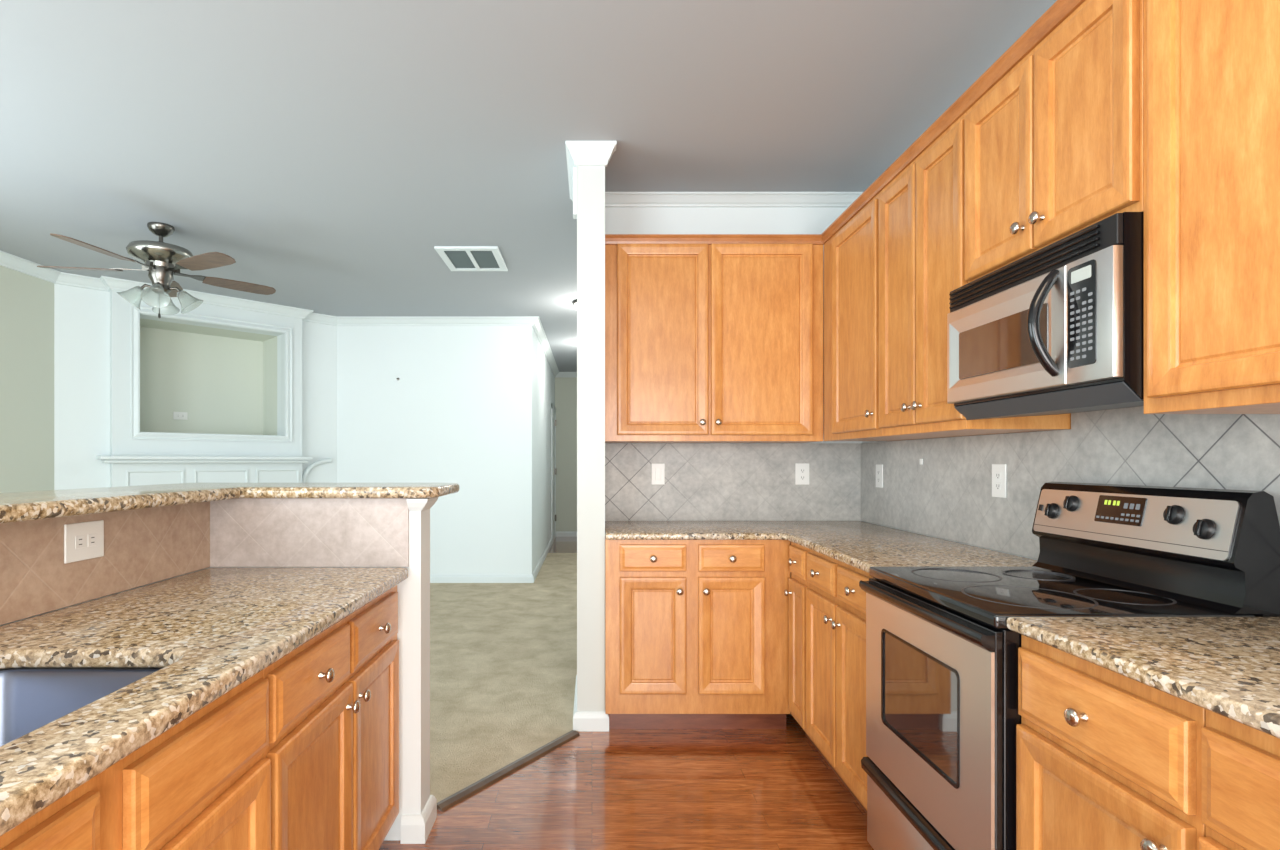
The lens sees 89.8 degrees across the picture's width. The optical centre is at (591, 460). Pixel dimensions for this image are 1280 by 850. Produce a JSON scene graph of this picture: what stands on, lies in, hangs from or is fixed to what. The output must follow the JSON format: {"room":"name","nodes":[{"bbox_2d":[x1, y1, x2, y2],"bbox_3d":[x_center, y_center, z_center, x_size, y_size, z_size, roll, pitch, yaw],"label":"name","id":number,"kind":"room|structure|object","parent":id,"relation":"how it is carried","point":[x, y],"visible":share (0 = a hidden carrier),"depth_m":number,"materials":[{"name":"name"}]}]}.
{"room":"kitchen","nodes":[
{"label":"kitchen","id":0,"kind":"room"},
{"bbox_2d":[0,266,53,492],"bbox_3d":[-4.200,-0.106,1.145,0.100,2.690,7.590,0,0,0],"label":"wall","id":1,"kind":"structure","parent":0,"point":[26,301],"depth_m":4.70,"materials":[{"name":"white paint"}]},
{"bbox_2d":[54,284,336,489],"bbox_3d":[-3.405,-0.106,5.755,0.100,2.690,2.206,0,0,45],"label":"wall","id":2,"kind":"structure","parent":0,"point":[81,315],"depth_m":5.12,"materials":[{"name":"white paint"}]},
{"bbox_2d":[140,318,276,434],"bbox_3d":[-3.600,-0.723,5.942,1.215,1.047,0.440,0,0,-45],"label":"wall niche","id":3,"kind":"object","parent":2,"relation":"attached to","point":[225,381],"visible":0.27,"depth_m":6.10,"materials":[{"name":"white paint"}]},
{"bbox_2d":[173,412,187,419],"bbox_3d":[-3.832,-0.421,5.958,0.115,0.070,0.008,0,0,-45],"label":"niche outlet","id":4,"kind":"object","parent":3,"relation":"attached to","point":[176,415],"visible":1,"depth_m":5.96,"materials":[{"name":"white plastic"}]},
{"bbox_2d":[96,276,331,486],"bbox_3d":[-3.225,-0.105,5.702,1.876,2.689,0.230,0,0,-45],"label":"mantel surround","id":5,"kind":"object","parent":2,"relation":"attached to","point":[136,458],"visible":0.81,"depth_m":5.54,"materials":[{"name":"white paint"}]},
{"bbox_2d":[96,456,312,459],"bbox_3d":[-3.315,-0.026,5.612,1.620,0.030,0.230,0,0,-45],"label":"mantel shelf","id":6,"kind":"object","parent":5,"relation":"attached to","point":[97,457],"depth_m":5.45,"materials":[{"name":"white paint"}]},
{"bbox_2d":[0,509,429,839],"bbox_3d":[-0.965,0.680,0.880,0.811,1.118,2.660,0,0,0],"label":"wall","id":7,"kind":"structure","parent":0,"point":[413,635],"depth_m":2.09,"materials":[{"name":"white paint"}]},
{"bbox_2d":[0,501,209,624],"bbox_3d":[-1.246,0.233,0.814,0.012,0.223,2.528,0,0,0],"label":"tile","id":8,"kind":"structure","parent":7,"relation":"attached to","point":[144,546],"depth_m":1.61,"materials":[{"name":"beige tile"}]},
{"bbox_2d":[64,520,103,563],"bbox_3d":[-1.236,0.195,1.560,0.007,0.092,0.118,0,0,0],"label":"bar outlet","id":9,"kind":"object","parent":8,"relation":"attached to","point":[83,540],"visible":1,"depth_m":1.55,"materials":[{"name":"white plastic"}]},
{"bbox_2d":[75,535,83,548],"bbox_3d":[-1.233,0.195,1.541,0.001,0.030,0.026,0,0,0],"label":"socket","id":10,"kind":"object","parent":9,"relation":"attached to","point":[79,539],"depth_m":1.54,"materials":[{"name":"grey plastic"}]},
{"bbox_2d":[88,533,95,546],"bbox_3d":[-1.233,0.195,1.579,0.001,0.030,0.026,0,0,0],"label":"socket","id":11,"kind":"object","parent":9,"relation":"attached to","point":[91,536],"depth_m":1.58,"materials":[{"name":"grey plastic"}]},
{"bbox_2d":[0,483,459,523],"bbox_3d":[-1.030,0.102,1.020,1.060,0.036,2.940,0,0,0],"label":"countertop","id":12,"kind":"structure","parent":7,"relation":"on","point":[33,505],"depth_m":1.89,"materials":[{"name":"stone"}]},
{"bbox_2d":[210,498,408,566],"bbox_3d":[-0.924,0.233,2.084,0.655,0.223,0.012,0,0,0],"label":"end tile","id":13,"kind":"structure","parent":7,"relation":"attached to","point":[244,532],"depth_m":2.08,"materials":[{"name":"beige tile"}]},
{"bbox_2d":[400,795,436,843],"bbox_3d":[-0.965,1.196,0.889,0.848,0.085,2.678,0,0,0],"label":"baseboard","id":14,"kind":"structure","parent":7,"relation":"attached to","point":[414,828],"depth_m":2.08,"materials":[{"name":"white paint"}]},
{"bbox_2d":[407,497,438,510],"bbox_3d":[-0.563,0.143,2.135,0.068,0.042,0.151,0,0,0],"label":"trim","id":15,"kind":"structure","parent":7,"relation":"attached to","point":[414,504],"depth_m":2.08,"materials":[{"name":"white paint"}]},
{"bbox_2d":[337,326,554,574],"bbox_3d":[-1.600,-0.106,8.550,1.980,2.690,4.100,0,0,0],"label":"wall","id":16,"kind":"structure","parent":0,"point":[469,407],"depth_m":6.50,"materials":[{"name":"white paint"}]},
{"bbox_2d":[0,250,576,376],"bbox_3d":[-2.870,-1.410,4.326,2.830,0.081,13.928,0,0,21],"label":"trim","id":17,"kind":"structure","parent":16,"relation":"attached to","point":[7,260],"depth_m":6.43,"materials":[{"name":"white paint"}]},
{"bbox_2d":[430,531,576,582],"bbox_3d":[-2.903,1.196,4.336,2.760,0.085,13.929,0,0,21],"label":"baseboard","id":18,"kind":"structure","parent":16,"relation":"attached to","point":[433,578],"depth_m":6.48,"materials":[{"name":"white paint"}]},
{"bbox_2d":[551,403,556,543],"bbox_3d":[-0.592,0.189,10.000,0.034,2.100,0.900,0,0,0],"label":"door","id":19,"kind":"structure","parent":16,"relation":"in","point":[553,409],"depth_m":9.94,"materials":[{"name":"white paint"}]},
{"bbox_2d":[0,0,1056,371],"bbox_3d":[-1.635,-1.501,3.925,6.429,0.100,13.350,0,0,0],"label":"ceiling","id":20,"kind":"structure","parent":0,"point":[325,148],"depth_m":2.73,"materials":[{"name":"grey paint"}]},
{"bbox_2d":[37,222,275,317],"bbox_3d":[-2.688,-1.162,3.922,1.264,0.578,1.264,0,0,0],"label":"ceiling fan","id":21,"kind":"object","parent":20,"relation":"hanging from","point":[161,260],"visible":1,"depth_m":3.87,"materials":[{"name":"silver metal"}]},
{"bbox_2d":[434,246,507,270],"bbox_3d":[-0.851,-1.442,4.580,0.430,0.016,0.520,0,0,0],"label":"ceiling vent","id":22,"kind":"object","parent":20,"relation":"in","point":[457,258],"visible":1,"depth_m":4.53,"materials":[{"name":"white metal"}]},
{"bbox_2d":[572,299,576,309],"bbox_3d":[-0.030,-1.395,5.840,0.300,0.110,0.300,0,0,0],"label":"dome light","id":23,"kind":"object","parent":20,"relation":"attached to","point":[574,303],"visible":0.16,"depth_m":5.78,"materials":[{"name":"white glass"}]},
{"bbox_2d":[555,377,576,530],"bbox_3d":[-0.055,-0.106,10.550,1.110,2.690,0.100,0,0,0],"label":"wall","id":24,"kind":"structure","parent":0,"point":[565,387],"depth_m":10.50,"materials":[{"name":"white paint"}]},
{"bbox_2d":[577,166,604,710],"bbox_3d":[-0.004,-0.106,3.288,0.129,2.690,0.676,0,0,0],"label":"wall","id":25,"kind":"structure","parent":0,"point":[590,179],"depth_m":2.95,"materials":[{"name":"white paint"}]},
{"bbox_2d":[573,167,576,218],"bbox_3d":[-0.079,-1.251,2.990,0.018,0.220,0.060,0,0,0],"label":"trim","id":26,"kind":"structure","parent":25,"relation":"attached to","point":[574,168],"depth_m":2.96,"materials":[{"name":"white paint"}]},
{"bbox_2d":[565,141,616,200],"bbox_3d":[-0.004,-1.405,3.202,0.232,0.090,0.608,0,0,0],"label":"trim","id":27,"kind":"structure","parent":25,"relation":"attached to","point":[578,153],"depth_m":2.92,"materials":[{"name":"white paint"}]},
{"bbox_2d":[573,675,608,730],"bbox_3d":[-0.004,1.196,3.219,0.166,0.085,0.574,0,0,0],"label":"baseboard","id":28,"kind":"structure","parent":25,"relation":"attached to","point":[582,720],"depth_m":2.93,"materials":[{"name":"white paint"}]},
{"bbox_2d":[379,537,873,849],"bbox_3d":[-1.335,1.262,3.925,5.629,0.054,13.150,0,0,0],"label":"floor","id":29,"kind":"structure","parent":0,"point":[613,789],"depth_m":2.61,"materials":[{"name":"brown wood"}]},
{"bbox_2d":[0,670,270,849],"bbox_3d":[-0.906,0.809,0.767,0.639,0.860,0.934,0,0,0],"label":"base cabinet","id":30,"kind":"object","parent":29,"relation":"on","point":[204,783],"visible":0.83,"depth_m":0.98,"materials":[{"name":"brown wood"}]},
{"bbox_2d":[0,568,407,835],"bbox_3d":[-0.914,0.361,1.163,0.649,0.034,1.826,0,0,0],"label":"countertop","id":31,"kind":"structure","parent":30,"relation":"on","point":[210,630],"depth_m":1.20,"materials":[{"name":"stone"}]},
{"bbox_2d":[0,667,163,745],"bbox_3d":[-0.910,0.476,0.792,0.410,0.194,0.775,0,0,0],"label":"sink","id":32,"kind":"object","parent":31,"relation":"in","point":[31,698],"visible":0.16,"depth_m":1.16,"materials":[{"name":"silver metal"}]},
{"bbox_2d":[263,585,398,849],"bbox_3d":[-0.905,0.809,1.662,0.642,0.860,0.851,0,0,0],"label":"base cabinet","id":33,"kind":"object","parent":29,"relation":"on","point":[333,749],"visible":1,"depth_m":1.58,"materials":[{"name":"brown wood"}]},
{"bbox_2d":[437,730,579,811],"bbox_3d":[-0.310,1.231,2.589,0.048,0.016,0.788,0,0,37],"label":"trim","id":34,"kind":"structure","parent":29,"relation":"on","point":[483,783],"depth_m":2.52,"materials":[{"name":"brown wood"}]},
{"bbox_2d":[605,537,790,728],"bbox_3d":[0.480,0.797,3.175,0.838,0.884,0.660,0,0,0],"label":"base cabinet","id":35,"kind":"object","parent":29,"relation":"on","point":[697,631],"visible":0.99,"depth_m":2.89,"materials":[{"name":"brown wood"}]},
{"bbox_2d":[605,521,1037,572],"bbox_3d":[0.764,0.340,2.730,1.404,0.030,1.526,0,0,0],"label":"countertop","id":36,"kind":"structure","parent":35,"relation":"on","point":[861,545],"depth_m":2.79,"materials":[{"name":"stone"}]},
{"bbox_2d":[784,542,824,759],"bbox_3d":[1.163,0.797,2.773,0.630,0.884,0.243,0,0,0],"label":"base cabinet","id":37,"kind":"object","parent":29,"relation":"on","point":[797,561],"visible":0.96,"depth_m":2.76,"materials":[{"name":"brown wood"}]},
{"bbox_2d":[806,549,874,812],"bbox_3d":[1.163,0.797,2.308,0.630,0.884,0.683,0,0,0],"label":"base cabinet","id":38,"kind":"object","parent":29,"relation":"on","point":[835,599],"visible":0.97,"depth_m":2.30,"materials":[{"name":"brown wood"}]},
{"bbox_2d":[859,482,1279,849],"bbox_3d":[1.137,0.651,1.654,0.636,1.176,0.618,0,0,0],"label":"oven range","id":39,"kind":"object","parent":29,"relation":"on","point":[942,716],"visible":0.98,"depth_m":1.54,"materials":[{"name":"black metal"}]},
{"bbox_2d":[869,567,1254,628],"bbox_3d":[1.124,0.338,1.654,0.552,0.032,0.618,0,0,0],"label":"cooktop","id":40,"kind":"object","parent":39,"relation":"in","point":[971,597],"depth_m":1.55,"materials":[{"name":"black glass"}]},
{"bbox_2d":[1016,635,1205,849],"bbox_3d":[1.163,0.797,1.142,0.630,0.884,0.400,0,0,0],"label":"base cabinet","id":41,"kind":"object","parent":29,"relation":"on","point":[1106,759],"visible":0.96,"depth_m":1.11,"materials":[{"name":"brown wood"}]},
{"bbox_2d":[1199,709,1279,849],"bbox_3d":[1.163,0.797,0.540,0.630,0.884,0.799,0,0,0],"label":"base cabinet","id":42,"kind":"object","parent":29,"relation":"on","point":[1241,762],"visible":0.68,"depth_m":0.87,"materials":[{"name":"brown wood"}]},
{"bbox_2d":[1007,617,1279,738],"bbox_3d":[1.168,0.340,0.741,0.596,0.030,1.202,0,0,0],"label":"countertop","id":43,"kind":"structure","parent":42,"relation":"on","point":[1229,667],"depth_m":1.10,"materials":[{"name":"stone"}]},
{"bbox_2d":[605,207,861,520],"bbox_3d":[0.770,-0.106,3.560,1.419,2.690,0.132,0,0,0],"label":"wall","id":44,"kind":"structure","parent":0,"point":[704,481],"depth_m":3.49,"materials":[{"name":"tile"}]},
{"bbox_2d":[652,463,664,484],"bbox_3d":[0.361,0.071,3.489,0.072,0.116,0.008,0,0,0],"label":"wall switch","id":45,"kind":"object","parent":44,"relation":"attached to","point":[658,469],"visible":1,"depth_m":3.49,"materials":[{"name":"white plastic"}]},
{"bbox_2d":[605,244,822,442],"bbox_3d":[0.605,-0.602,3.317,1.088,1.008,0.377,0,0,0],"label":"upper cabinet","id":46,"kind":"object","parent":44,"relation":"attached to","point":[705,343],"visible":0.96,"depth_m":3.17,"materials":[{"name":"brown wood"}]},
{"bbox_2d":[605,0,1084,244],"bbox_3d":[0.616,-1.095,1.966,1.108,0.044,2.459,0,0,0],"label":"crown molding","id":47,"kind":"structure","parent":46,"relation":"attached to","point":[1060,10],"depth_m":2.29,"materials":[{"name":"brown wood"}]},
{"bbox_2d":[605,192,862,206],"bbox_3d":[0.769,-1.420,3.477,1.418,0.061,0.058,0,0,0],"label":"trim","id":48,"kind":"structure","parent":44,"relation":"attached to","point":[612,199],"depth_m":3.47,"materials":[{"name":"white paint"}]},
{"bbox_2d":[795,463,808,484],"bbox_3d":[1.147,0.071,3.490,0.076,0.116,0.007,0,0,0],"label":"wall outlet","id":49,"kind":"object","parent":44,"relation":"attached to","point":[801,469],"visible":1,"depth_m":3.49,"materials":[{"name":"white plastic"}]},
{"bbox_2d":[861,406,1279,559],"bbox_3d":[1.523,-0.106,0.438,0.112,2.690,6.376,0,0,0],"label":"wall","id":50,"kind":"structure","parent":0,"point":[948,496],"depth_m":2.11,"materials":[{"name":"tile"}]},
{"bbox_2d":[876,464,882,487],"bbox_3d":[1.463,0.076,3.260,0.007,0.118,0.076,0,0,0],"label":"wall outlet","id":51,"kind":"object","parent":50,"relation":"attached to","point":[879,467],"visible":1,"depth_m":3.25,"materials":[{"name":"white plastic"}]},
{"bbox_2d":[824,191,961,440],"bbox_3d":[1.290,-0.602,2.856,0.376,1.008,0.638,0,0,0],"label":"upper cabinet","id":52,"kind":"object","parent":50,"relation":"attached to","point":[851,255],"visible":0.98,"depth_m":2.80,"materials":[{"name":"brown wood"}]},
{"bbox_2d":[879,111,1070,435],"bbox_3d":[1.290,-0.602,2.247,0.376,1.008,0.576,0,0,0],"label":"upper cabinet","id":53,"kind":"object","parent":50,"relation":"attached to","point":[922,209],"visible":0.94,"depth_m":2.20,"materials":[{"name":"brown wood"}]},
{"bbox_2d":[992,464,1006,497],"bbox_3d":[1.463,0.071,2.301,0.007,0.120,0.078,0,0,0],"label":"wall outlet","id":54,"kind":"object","parent":50,"relation":"attached to","point":[999,471],"visible":1,"depth_m":2.29,"materials":[{"name":"white plastic"}]},
{"bbox_2d":[995,472,1000,478],"bbox_3d":[1.460,0.052,2.301,0.001,0.026,0.030,0,0,0],"label":"socket","id":55,"kind":"object","parent":54,"relation":"attached to","point":[997,474],"depth_m":2.30,"materials":[{"name":"white plastic"}]},
{"bbox_2d":[995,482,1000,489],"bbox_3d":[1.460,0.090,2.301,0.001,0.026,0.030,0,0,0],"label":"socket","id":56,"kind":"object","parent":54,"relation":"attached to","point":[997,484],"depth_m":2.30,"materials":[{"name":"white plastic"}]},
{"bbox_2d":[965,0,1143,282],"bbox_3d":[1.290,-0.814,1.651,0.376,0.584,0.629,0,0,0],"label":"upper cabinet","id":57,"kind":"object","parent":50,"relation":"attached to","point":[1054,149],"visible":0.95,"depth_m":1.56,"materials":[{"name":"brown wood"}]},
{"bbox_2d":[947,212,1143,419],"bbox_3d":[1.247,-0.323,1.651,0.438,0.395,0.628,0,0,0],"label":"microwave","id":58,"kind":"object","parent":57,"relation":"attached to","point":[1056,329],"visible":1,"depth_m":1.50,"materials":[{"name":"silver metal"}]},
{"bbox_2d":[1144,0,1279,413],"bbox_3d":[1.303,-0.602,1.036,0.349,1.008,0.599,0,0,0],"label":"upper cabinet","id":59,"kind":"object","parent":50,"relation":"attached to","point":[1212,67],"visible":1,"depth_m":1.19,"materials":[{"name":"brown wood"}]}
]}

